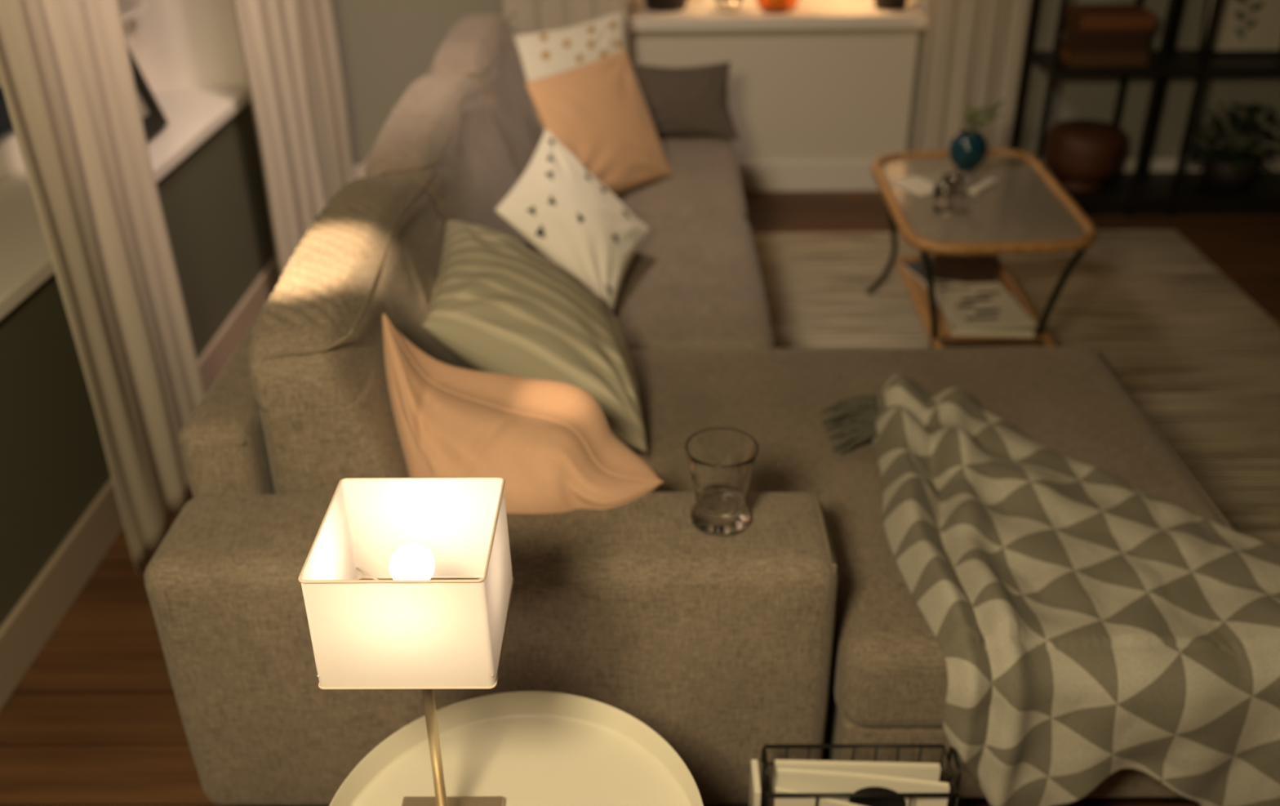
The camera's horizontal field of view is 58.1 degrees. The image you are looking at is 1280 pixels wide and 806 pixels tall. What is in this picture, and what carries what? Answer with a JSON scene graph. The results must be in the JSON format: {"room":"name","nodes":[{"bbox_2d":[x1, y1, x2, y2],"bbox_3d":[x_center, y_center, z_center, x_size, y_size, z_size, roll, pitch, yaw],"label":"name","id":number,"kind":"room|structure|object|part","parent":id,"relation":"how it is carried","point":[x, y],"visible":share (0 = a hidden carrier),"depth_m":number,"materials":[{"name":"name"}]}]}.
{"room":"living room","nodes":[
{"label":"living room","id":0,"kind":"room"},
{"bbox_2d":[0,100,275,626],"bbox_3d":[-1.465,-0.479,1.484,0.400,2.600,6.230,0,30,1],"label":"wall","id":1,"kind":"structure","parent":0,"point":[54,464],"depth_m":2.54,"materials":[{"name":"grey paint"}]},
{"bbox_2d":[0,0,142,181],"bbox_3d":[-1.609,-1.103,2.243,0.050,1.558,2.343,0,30,1],"label":"window","id":2,"kind":"structure","parent":1,"relation":"in","point":[11,159],"depth_m":2.89,"materials":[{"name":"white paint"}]},
{"bbox_3d":[-1.609,-1.113,2.237,0.006,1.440,2.247,0,30,1],"label":"pane","id":3,"kind":"part","parent":2,"relation":"part of","materials":[{"name":"clear glass"}]},
{"bbox_2d":[0,0,146,85],"bbox_3d":[-1.511,-1.214,2.188,0.040,1.314,2.180,0,30,1],"label":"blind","id":4,"kind":"object","parent":2,"relation":"attached to","point":[136,8],"visible":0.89,"depth_m":3.36,"materials":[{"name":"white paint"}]},
{"bbox_3d":[-1.511,-1.216,2.186,0.026,1.280,2.180,0,30,1],"label":"slat panel","id":5,"kind":"part","parent":4,"relation":"part of","materials":[{"name":"white paint"}]},
{"bbox_2d":[0,84,250,319],"bbox_3d":[-1.419,-0.412,2.635,0.382,0.034,2.362,0,30,1],"label":"windowsill","id":6,"kind":"structure","parent":1,"relation":"attached to","point":[193,113],"depth_m":2.90,"materials":[{"name":"white paint"}]},
{"bbox_2d":[127,45,168,141],"bbox_3d":[-1.393,-0.809,3.061,0.161,0.230,0.250,0,30,1],"label":"photo frame","id":7,"kind":"object","parent":6,"relation":"on","point":[154,120],"visible":0.21,"depth_m":3.13,"materials":[{"name":"black paint"}]},
{"bbox_2d":[136,89,148,118],"bbox_3d":[-1.366,-0.810,3.060,0.046,0.124,0.150,0,30,1],"label":"print","id":8,"kind":"object","parent":7,"relation":"attached to","point":[143,97],"depth_m":3.13,"materials":[{"name":"beige paper"}]},
{"bbox_2d":[0,254,280,710],"bbox_3d":[-1.243,0.596,2.092,0.016,0.125,6.230,0,30,1],"label":"baseboard","id":9,"kind":"structure","parent":1,"relation":"attached to","point":[32,622],"depth_m":2.51,"materials":[{"name":"beige paint"}]},
{"bbox_2d":[127,0,248,85],"bbox_3d":[-1.425,-1.105,2.240,0.329,1.560,2.364,0,30,1],"label":"trim","id":10,"kind":"structure","parent":1,"relation":"attached to","point":[179,42],"depth_m":3.58,"materials":[{"name":"white paint"}]},
{"bbox_3d":[-1.138,-2.098,2.039,0.021,0.022,3.200,0,30,1],"label":"curtain rod","id":11,"kind":"object","parent":1,"relation":"attached to","visible":0},
{"bbox_2d":[0,0,204,575],"bbox_3d":[-1.127,-0.782,2.208,0.041,2.396,0.516,1,30,2],"label":"curtain","id":12,"kind":"object","parent":11,"relation":"hanging from","point":[67,81],"visible":0.92,"depth_m":2.44,"materials":[{"name":"beige fabric"}]},
{"bbox_2d":[231,0,354,275],"bbox_3d":[-1.127,-1.532,3.528,0.052,2.396,0.971,0,30,1],"label":"curtain","id":13,"kind":"object","parent":11,"relation":"hanging from","point":[290,49],"visible":0.75,"depth_m":3.72,"materials":[{"name":"beige fabric"}]},
{"bbox_2d":[0,190,1279,805],"bbox_3d":[0.792,0.536,2.328,5.080,0.050,6.730,0,30,1],"label":"floor","id":14,"kind":"structure","parent":0,"point":[95,719],"depth_m":2.30,"materials":[{"name":"brown wood"}]},
{"bbox_2d":[328,690,703,805],"bbox_3d":[-0.143,0.716,1.449,0.445,0.526,0.445,0,30,1],"label":"side table","id":15,"kind":"object","parent":14,"relation":"on","point":[525,748],"visible":0.94,"depth_m":1.45,"materials":[{"name":"beige"}]},
{"bbox_2d":[297,476,514,805],"bbox_3d":[-0.231,0.313,1.264,0.179,0.438,0.179,0,30,1],"label":"table lamp","id":16,"kind":"object","parent":15,"relation":"on","point":[410,630],"visible":1,"depth_m":1.15,"materials":[{"name":"white fabric"}]},
{"bbox_3d":[-0.232,0.182,1.189,0.176,0.132,0.176,0,30,1],"label":"lamp shade","id":17,"kind":"part","parent":16,"relation":"part of","materials":[{"name":"white fabric"}]},
{"bbox_3d":[-0.231,0.164,1.165,0.045,0.043,0.045,0,30,1],"label":"bulb","id":18,"kind":"part","parent":16,"relation":"part of","materials":[{"name":"white glass"}]},
{"bbox_2d":[144,11,1233,805],"bbox_3d":[0.155,-0.344,2.946,1.733,0.885,2.914,0,30,1],"label":"sofa","id":19,"kind":"object","parent":14,"relation":"on","point":[802,623],"visible":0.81,"depth_m":1.79,"materials":[{"name":"beige fabric"}]},
{"bbox_3d":[-0.647,-0.401,3.044,0.123,0.514,2.682,0,30,1],"label":"rail","id":20,"kind":"part","parent":19,"relation":"part of","materials":[{"name":"beige fabric"}]},
{"bbox_2d":[248,176,480,494],"bbox_3d":[-0.449,-0.124,2.131,0.297,0.444,0.829,0,30,1],"label":"cushion","id":21,"kind":"object","parent":19,"relation":"on","point":[321,415],"depth_m":1.81,"materials":[{"name":"beige fabric"}]},
{"bbox_2d":[364,74,528,247],"bbox_3d":[-0.442,-0.532,2.846,0.300,0.447,0.828,0,30,1],"label":"cushion","id":22,"kind":"object","parent":19,"relation":"on","point":[446,125],"depth_m":2.68,"materials":[{"name":"beige fabric"}]},
{"bbox_2d":[430,13,544,177],"bbox_3d":[-0.436,-0.935,3.558,0.298,0.442,0.824,0,30,1],"label":"cushion","id":23,"kind":"object","parent":19,"relation":"on","point":[477,43],"depth_m":3.36,"materials":[{"name":"beige fabric"}]},
{"bbox_3d":[-0.212,0.395,1.826,1.006,0.503,0.228,0,30,1],"label":"armrest","id":24,"kind":"part","parent":19,"relation":"part of","materials":[{"name":"beige fabric"}]},
{"bbox_2d":[382,313,663,513],"bbox_3d":[-0.187,0.070,1.814,0.443,0.354,0.262,0,30,1],"label":"pillow","id":25,"kind":"object","parent":19,"relation":"on","point":[554,447],"visible":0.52,"depth_m":1.76,"materials":[{"name":"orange fabric"}]},
{"bbox_2d":[422,220,647,452],"bbox_3d":[-0.196,-0.156,2.260,0.416,0.297,0.482,0,30,1],"label":"pillow","id":26,"kind":"object","parent":19,"relation":"on","point":[497,304],"visible":0.87,"depth_m":2.11,"materials":[{"name":"green fabric"}]},
{"bbox_2d":[513,11,624,118],"bbox_3d":[-0.207,-1.067,3.806,0.464,0.354,0.236,-16,33,-25],"label":"pillow","id":27,"kind":"object","parent":19,"relation":"on","point":[547,53],"visible":0.34,"depth_m":3.79,"materials":[{"name":"beige fabric"}]},
{"bbox_2d":[494,128,648,312],"bbox_3d":[-0.156,-0.450,2.800,0.327,0.274,0.528,7,31,14],"label":"pillow","id":28,"kind":"object","parent":19,"relation":"on","point":[573,220],"visible":0.86,"depth_m":2.74,"materials":[{"name":"beige fabric"}]},
{"bbox_2d":[525,48,671,195],"bbox_3d":[-0.112,-0.822,3.433,0.304,0.314,0.584,22,36,34],"label":"pillow","id":29,"kind":"object","parent":19,"relation":"on","point":[597,110],"visible":0.81,"depth_m":3.39,"materials":[{"name":"fabric"}]},
{"bbox_2d":[537,216,775,350],"bbox_3d":[0.018,-0.266,2.966,0.598,0.183,0.822,0,30,1],"label":"seat cushion","id":30,"kind":"object","parent":19,"relation":"on","point":[691,282],"depth_m":2.80,"materials":[{"name":"beige fabric"}]},
{"bbox_2d":[614,135,747,222],"bbox_3d":[0.024,-0.677,3.688,0.598,0.183,0.829,0,30,1],"label":"seat cushion","id":31,"kind":"object","parent":19,"relation":"on","point":[704,180],"depth_m":3.47,"materials":[{"name":"beige fabric"}]},
{"bbox_2d":[631,62,739,140],"bbox_3d":[0.141,-1.012,3.869,0.383,0.229,0.144,0,30,1],"label":"pillow","id":32,"kind":"object","parent":19,"relation":"on","point":[686,100],"visible":0.73,"depth_m":3.84,"materials":[{"name":"fabric"}]},
{"bbox_2d":[684,427,759,535],"bbox_3d":[0.117,0.117,1.667,0.104,0.129,0.104,0,30,1],"label":"drinking glass","id":33,"kind":"object","parent":19,"relation":"on","point":[722,460],"visible":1,"depth_m":1.66,"materials":[{"name":"clear glass"}]},
{"bbox_2d":[626,346,1225,727],"bbox_3d":[0.365,0.191,2.162,1.295,0.180,1.010,0,30,1],"label":"cushion","id":34,"kind":"object","parent":19,"relation":"on","point":[886,666],"depth_m":2.11,"materials":[{"name":"beige fabric"}]},
{"bbox_2d":[820,373,1279,805],"bbox_3d":[0.709,0.298,2.004,0.719,0.404,0.841,0,30,1],"label":"throw blanket","id":35,"kind":"object","parent":19,"relation":"on","point":[1088,625],"visible":1,"depth_m":1.70,"materials":[{"name":"grey fabric"}]},
{"bbox_3d":[0.928,0.622,1.979,0.060,0.118,0.060,0,30,1],"label":"leg","id":36,"kind":"part","parent":19,"relation":"part of","materials":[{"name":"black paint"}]},
{"bbox_2d":[748,759,760,805],"bbox_3d":[0.166,0.673,1.709,0.010,0.338,0.060,0,30,1],"label":"magazine","id":37,"kind":"object","parent":14,"relation":"on","point":[755,786],"visible":1,"depth_m":1.62,"materials":[{"name":"beige paper"}]},
{"bbox_2d":[760,743,960,805],"bbox_3d":[0.313,0.654,1.711,0.274,0.359,0.096,0,30,1],"label":"basket","id":38,"kind":"object","parent":14,"relation":"on","point":[765,779],"visible":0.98,"depth_m":1.65,"materials":[{"name":"black metal"}]},
{"bbox_3d":[0.177,0.515,1.633,0.006,0.037,0.056,0,30,1],"label":"handle","id":39,"kind":"part","parent":38,"relation":"part of","materials":[{"name":"black metal"}]},
{"bbox_2d":[773,786,862,805],"bbox_3d":[0.273,0.679,1.684,0.164,0.326,0.007,0,30,2],"label":"magazine","id":40,"kind":"object","parent":38,"relation":"in","point":[822,801],"visible":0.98,"depth_m":1.61,"materials":[{"name":"beige paper"}]},
{"bbox_2d":[771,759,941,805],"bbox_3d":[0.318,0.654,1.746,0.240,0.306,0.010,0,30,1],"label":"magazine","id":41,"kind":"object","parent":38,"relation":"in","point":[922,771],"visible":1,"depth_m":1.67,"materials":[{"name":"beige paper"}]},
{"bbox_2d":[776,767,950,805],"bbox_3d":[0.315,0.663,1.696,0.240,0.340,0.015,1,30,3],"label":"magazine","id":42,"kind":"object","parent":38,"relation":"in","point":[806,780],"visible":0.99,"depth_m":1.62,"materials":[{"name":"beige paper"}]},
{"bbox_2d":[848,786,906,805],"bbox_3d":[0.338,0.569,1.637,0.082,0.065,0.001,2,30,4],"label":"print","id":43,"kind":"object","parent":42,"relation":"attached to","point":[864,801],"depth_m":1.63,"materials":[{"name":"black"}]},
{"bbox_3d":[0.445,0.513,1.630,0.006,0.037,0.056,0,30,1],"label":"handle","id":44,"kind":"part","parent":38,"relation":"part of","materials":[{"name":"black metal"}]},
{"bbox_2d":[751,229,1279,760],"bbox_3d":[0.892,0.013,3.183,2.205,0.012,2.635,0,30,1],"label":"rug","id":45,"kind":"object","parent":14,"relation":"on","point":[1200,357],"visible":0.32,"depth_m":3.61,"materials":[{"name":"beige carpet"}]},
{"bbox_2d":[866,148,1097,347],"bbox_3d":[0.966,-0.398,3.406,0.537,0.478,0.827,0,30,1],"label":"coffee table","id":46,"kind":"object","parent":45,"relation":"on","point":[1027,211],"visible":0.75,"depth_m":3.18,"materials":[{"name":"wood"}]},
{"bbox_3d":[0.779,-0.541,3.684,0.106,0.457,0.051,25,39,38],"label":"leg","id":47,"kind":"part","parent":46,"relation":"part of","materials":[{"name":"green metal"}]},
{"bbox_3d":[0.769,-0.211,3.104,0.106,0.457,0.051,-26,38,-37],"label":"leg","id":48,"kind":"part","parent":46,"relation":"part of","materials":[{"name":"green metal"}]},
{"bbox_2d":[889,170,973,195],"bbox_3d":[0.858,-0.647,3.386,0.200,0.004,0.140,-15,33,-24],"label":"booklet","id":49,"kind":"object","parent":46,"relation":"on","point":[920,184],"visible":0.71,"depth_m":3.38,"materials":[{"name":"beige paper"}]},
{"bbox_2d":[933,183,955,216],"bbox_3d":[0.830,-0.555,3.151,0.060,0.076,0.060,0,30,1],"label":"glass cup","id":50,"kind":"object","parent":46,"relation":"on","point":[944,194],"visible":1,"depth_m":3.13,"materials":[{"name":"white"}]},
{"bbox_2d":[901,257,1002,285],"bbox_3d":[0.946,-0.389,3.509,0.202,0.009,0.252,-9,31,-14],"label":"magazine","id":51,"kind":"object","parent":46,"relation":"on","point":[916,268],"visible":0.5,"depth_m":3.54,"materials":[{"name":"beige paper"}]},
{"bbox_2d":[932,253,999,284],"bbox_3d":[0.996,-0.413,3.529,0.192,0.007,0.242,8,31,16],"label":"magazine","id":52,"kind":"object","parent":51,"relation":"on","point":[956,269],"visible":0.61,"depth_m":3.52,"materials":[{"name":"brown paper"}]},
{"bbox_2d":[942,173,963,200],"bbox_3d":[0.881,-0.610,3.257,0.056,0.066,0.056,0,30,1],"label":"glass cup","id":53,"kind":"object","parent":46,"relation":"on","point":[953,179],"visible":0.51,"depth_m":3.24,"materials":[{"name":"white"}]},
{"bbox_2d":[947,99,1004,171],"bbox_3d":[1.003,-0.798,3.445,0.148,0.205,0.116,5,30,11],"label":"bud vase","id":54,"kind":"object","parent":46,"relation":"on","point":[968,148],"visible":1,"depth_m":3.42,"materials":[{"name":"teal glass"}]},
{"bbox_3d":[0.967,-0.303,3.387,0.337,0.024,0.694,0,30,1],"label":"frame","id":55,"kind":"part","parent":46,"relation":"part of","materials":[{"name":"wood"}]},
{"bbox_2d":[968,177,997,194],"bbox_3d":[0.998,-0.631,3.349,0.025,0.010,0.140,22,37,35],"label":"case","id":56,"kind":"object","parent":46,"relation":"on","point":[977,188],"visible":1,"depth_m":3.33,"materials":[{"name":"white plastic"}]},
{"bbox_3d":[0.963,-0.591,3.296,0.488,0.007,0.771,0,30,1],"label":"glass","id":57,"kind":"part","parent":46,"relation":"part of","materials":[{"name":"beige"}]},
{"bbox_3d":[0.963,-0.591,3.296,0.537,0.033,0.827,0,30,1],"label":"frame","id":58,"kind":"part","parent":46,"relation":"part of","materials":[{"name":"wicker"}]},
{"bbox_2d":[941,293,1034,337],"bbox_3d":[0.974,-0.252,3.258,0.222,0.018,0.252,1,30,4],"label":"magazine","id":59,"kind":"object","parent":46,"relation":"on","point":[1027,331],"visible":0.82,"depth_m":3.15,"materials":[{"name":"beige paper"}]},
{"bbox_2d":[925,281,1036,330],"bbox_3d":[0.964,-0.278,3.273,0.222,0.007,0.292,-3,30,-4],"label":"magazine","id":60,"kind":"object","parent":59,"relation":"on","point":[978,305],"visible":1,"depth_m":3.26,"materials":[{"name":"beige paper"}]},
{"bbox_2d":[939,286,971,290],"bbox_3d":[0.922,-0.335,3.367,0.090,0.001,0.020,-3,30,-4],"label":"print","id":61,"kind":"object","parent":60,"relation":"on","point":[941,288],"depth_m":3.37,"materials":[{"name":"beige paper"}]},
{"bbox_2d":[955,303,974,307],"bbox_3d":[0.922,-0.275,3.261,0.050,0.001,0.018,-3,30,-4],"label":"print","id":62,"kind":"object","parent":60,"relation":"on","point":[957,305],"depth_m":3.26,"materials":[{"name":"black"}]},
{"bbox_2d":[960,297,991,301],"bbox_3d":[0.965,-0.297,3.300,0.086,0.001,0.021,-3,30,-4],"label":"print","id":63,"kind":"object","parent":60,"relation":"on","point":[962,299],"depth_m":3.30,"materials":[{"name":"grey paper"}]},
{"bbox_2d":[964,315,999,319],"bbox_3d":[0.948,-0.235,3.191,0.092,0.001,0.014,-3,30,-4],"label":"print","id":64,"kind":"object","parent":60,"relation":"on","point":[966,317],"depth_m":3.19,"materials":[{"name":"black"}]},
{"bbox_2d":[974,308,1000,312],"bbox_3d":[0.976,-0.258,3.231,0.068,0.001,0.021,-3,30,-4],"label":"print","id":65,"kind":"object","parent":60,"relation":"on","point":[976,310],"depth_m":3.23,"materials":[{"name":"grey paper"}]},
{"bbox_2d":[975,291,1000,294],"bbox_3d":[1.009,-0.318,3.336,0.069,0.001,0.014,-3,30,-4],"label":"print","id":66,"kind":"object","parent":60,"relation":"on","point":[976,292],"depth_m":3.34,"materials":[{"name":"black"}]},
{"bbox_3d":[1.135,-0.224,3.116,0.106,0.457,0.051,25,39,38],"label":"leg","id":67,"kind":"part","parent":46,"relation":"part of","materials":[{"name":"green metal"}]},
{"bbox_2d":[1011,0,1279,217],"bbox_3d":[2.149,-1.496,4.204,1.312,1.600,0.322,0,30,1],"label":"shelving unit","id":68,"kind":"object","parent":14,"relation":"on","point":[1139,192],"visible":0.69,"depth_m":4.42,"materials":[{"name":"black metal"}]},
{"bbox_2d":[1044,119,1126,192],"bbox_3d":[1.735,-0.968,4.507,0.296,0.239,0.296,0,30,1],"label":"pot","id":69,"kind":"object","parent":68,"relation":"on","point":[1082,153],"visible":0.95,"depth_m":4.41,"materials":[{"name":"brown ceramic"}]},
{"bbox_2d":[1058,40,1149,66],"bbox_3d":[1.720,-1.307,4.303,0.280,0.052,0.200,0,30,1],"label":"book","id":70,"kind":"object","parent":68,"relation":"on","point":[1068,55],"visible":0.73,"depth_m":4.22,"materials":[{"name":"brown fabric"}]},
{"bbox_2d":[1062,32,1146,52],"bbox_3d":[1.724,-1.348,4.280,0.240,0.040,0.200,0,30,1],"label":"book","id":71,"kind":"object","parent":70,"relation":"on","point":[1079,46],"visible":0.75,"depth_m":4.20,"materials":[{"name":"brown fabric"}]},
{"bbox_2d":[1063,20,1149,40],"bbox_3d":[1.717,-1.383,4.260,0.255,0.040,0.200,0,30,1],"label":"book","id":72,"kind":"object","parent":71,"relation":"on","point":[1141,34],"visible":0.64,"depth_m":4.17,"materials":[{"name":"brown fabric"}]},
{"bbox_2d":[1065,4,1156,29],"bbox_3d":[1.726,-1.422,4.237,0.265,0.050,0.200,0,30,1],"label":"book","id":73,"kind":"object","parent":72,"relation":"on","point":[1083,16],"visible":0.89,"depth_m":4.16,"materials":[{"name":"brown fabric"}]},
{"bbox_2d":[1180,102,1279,191],"bbox_3d":[2.323,-1.008,4.486,0.444,0.317,0.320,0,30,1],"label":"potted plant","id":74,"kind":"object","parent":68,"relation":"on","point":[1224,168],"visible":0.97,"depth_m":4.46,"materials":[{"name":"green plant"}]},
{"bbox_3d":[2.320,-0.917,4.531,0.220,0.114,0.220,0,30,1],"label":"pot","id":75,"kind":"part","parent":74,"relation":"part of","materials":[{"name":"black ceramic"}]},
{"bbox_2d":[1197,0,1279,53],"bbox_3d":[2.279,-1.522,4.297,0.320,0.418,0.070,0,30,1],"label":"picture frame","id":76,"kind":"object","parent":68,"relation":"on","point":[1243,26],"visible":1,"depth_m":4.34,"materials":[{"name":"black paint"}]},
{"bbox_2d":[331,0,1279,164],"bbox_3d":[1.050,-2.119,4.313,4.580,2.600,0.350,0,30,1],"label":"wall","id":77,"kind":"structure","parent":0,"point":[1086,97],"depth_m":4.59,"materials":[{"name":"grey paint"}]},
{"bbox_2d":[627,28,919,161],"bbox_3d":[0.432,-1.227,4.604,1.305,0.534,0.034,0,30,1],"label":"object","id":78,"kind":"structure","parent":77,"relation":"attached to","point":[794,95],"depth_m":4.56,"materials":[{"name":"beige"}]},
{"bbox_2d":[627,0,928,31],"bbox_3d":[0.424,-1.545,4.573,1.355,0.050,0.375,0,30,1],"label":"windowsill","id":79,"kind":"structure","parent":77,"relation":"attached to","point":[698,15],"depth_m":4.42,"materials":[{"name":"white paint"}]},
{"bbox_2d":[644,0,686,12],"bbox_3d":[0.100,-1.686,4.493,0.208,0.279,0.208,0,30,1],"label":"plant pot","id":80,"kind":"object","parent":79,"relation":"on","point":[660,6],"visible":1,"depth_m":4.49,"materials":[{"name":"black"}]},
{"bbox_2d":[715,0,741,12],"bbox_3d":[0.345,-1.578,4.483,0.110,0.096,0.110,0,30,1],"label":"candle jar","id":81,"kind":"object","parent":79,"relation":"on","point":[724,6],"visible":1,"depth_m":4.46,"materials":[{"name":"clear glass"}]},
{"bbox_2d":[755,0,798,13],"bbox_3d":[0.535,-1.585,4.478,0.176,0.110,0.176,0,30,1],"label":"candle jar","id":82,"kind":"object","parent":79,"relation":"on","point":[766,6],"visible":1,"depth_m":4.43,"materials":[{"name":"orange glass"}]},
{"bbox_2d":[874,0,907,10],"bbox_3d":[0.980,-1.667,4.449,0.158,0.270,0.159,0,30,1],"label":"plant pot","id":83,"kind":"object","parent":79,"relation":"on","point":[883,5],"visible":1,"depth_m":4.46,"materials":[{"name":"black"}]},
{"bbox_2d":[352,156,1279,191],"bbox_3d":[1.071,-0.936,4.735,4.562,0.125,0.014,0,30,1],"label":"baseboard","id":84,"kind":"structure","parent":77,"relation":"attached to","point":[793,175],"depth_m":4.72,"materials":[{"name":"white paint"}]},
{"bbox_2d":[911,0,926,10],"bbox_3d":[0.508,-2.229,4.210,1.180,1.494,0.269,0,30,1],"label":"trim","id":85,"kind":"structure","parent":77,"relation":"attached to","point":[922,4],"depth_m":4.48,"materials":[{"name":"white paint"}]},
{"bbox_3d":[0.425,-2.942,3.489,2.400,0.022,0.021,0,30,1],"label":"curtain rod","id":86,"kind":"object","parent":77,"relation":"attached to","visible":0},
{"bbox_2d":[502,0,628,54],"bbox_3d":[-0.286,-1.870,4.104,0.471,2.396,0.045,0,30,1],"label":"curtain","id":87,"kind":"object","parent":86,"relation":"hanging from","point":[531,16],"visible":0.15,"depth_m":4.33,"materials":[{"name":"beige fabric"}]},
{"bbox_2d":[914,0,1031,151],"bbox_3d":[1.269,-1.880,4.085,0.382,2.396,0.042,0,30,1],"label":"curtain","id":88,"kind":"object","parent":86,"relation":"hanging from","point":[975,49],"visible":0.75,"depth_m":4.42,"materials":[{"name":"beige fabric"}]}
]}

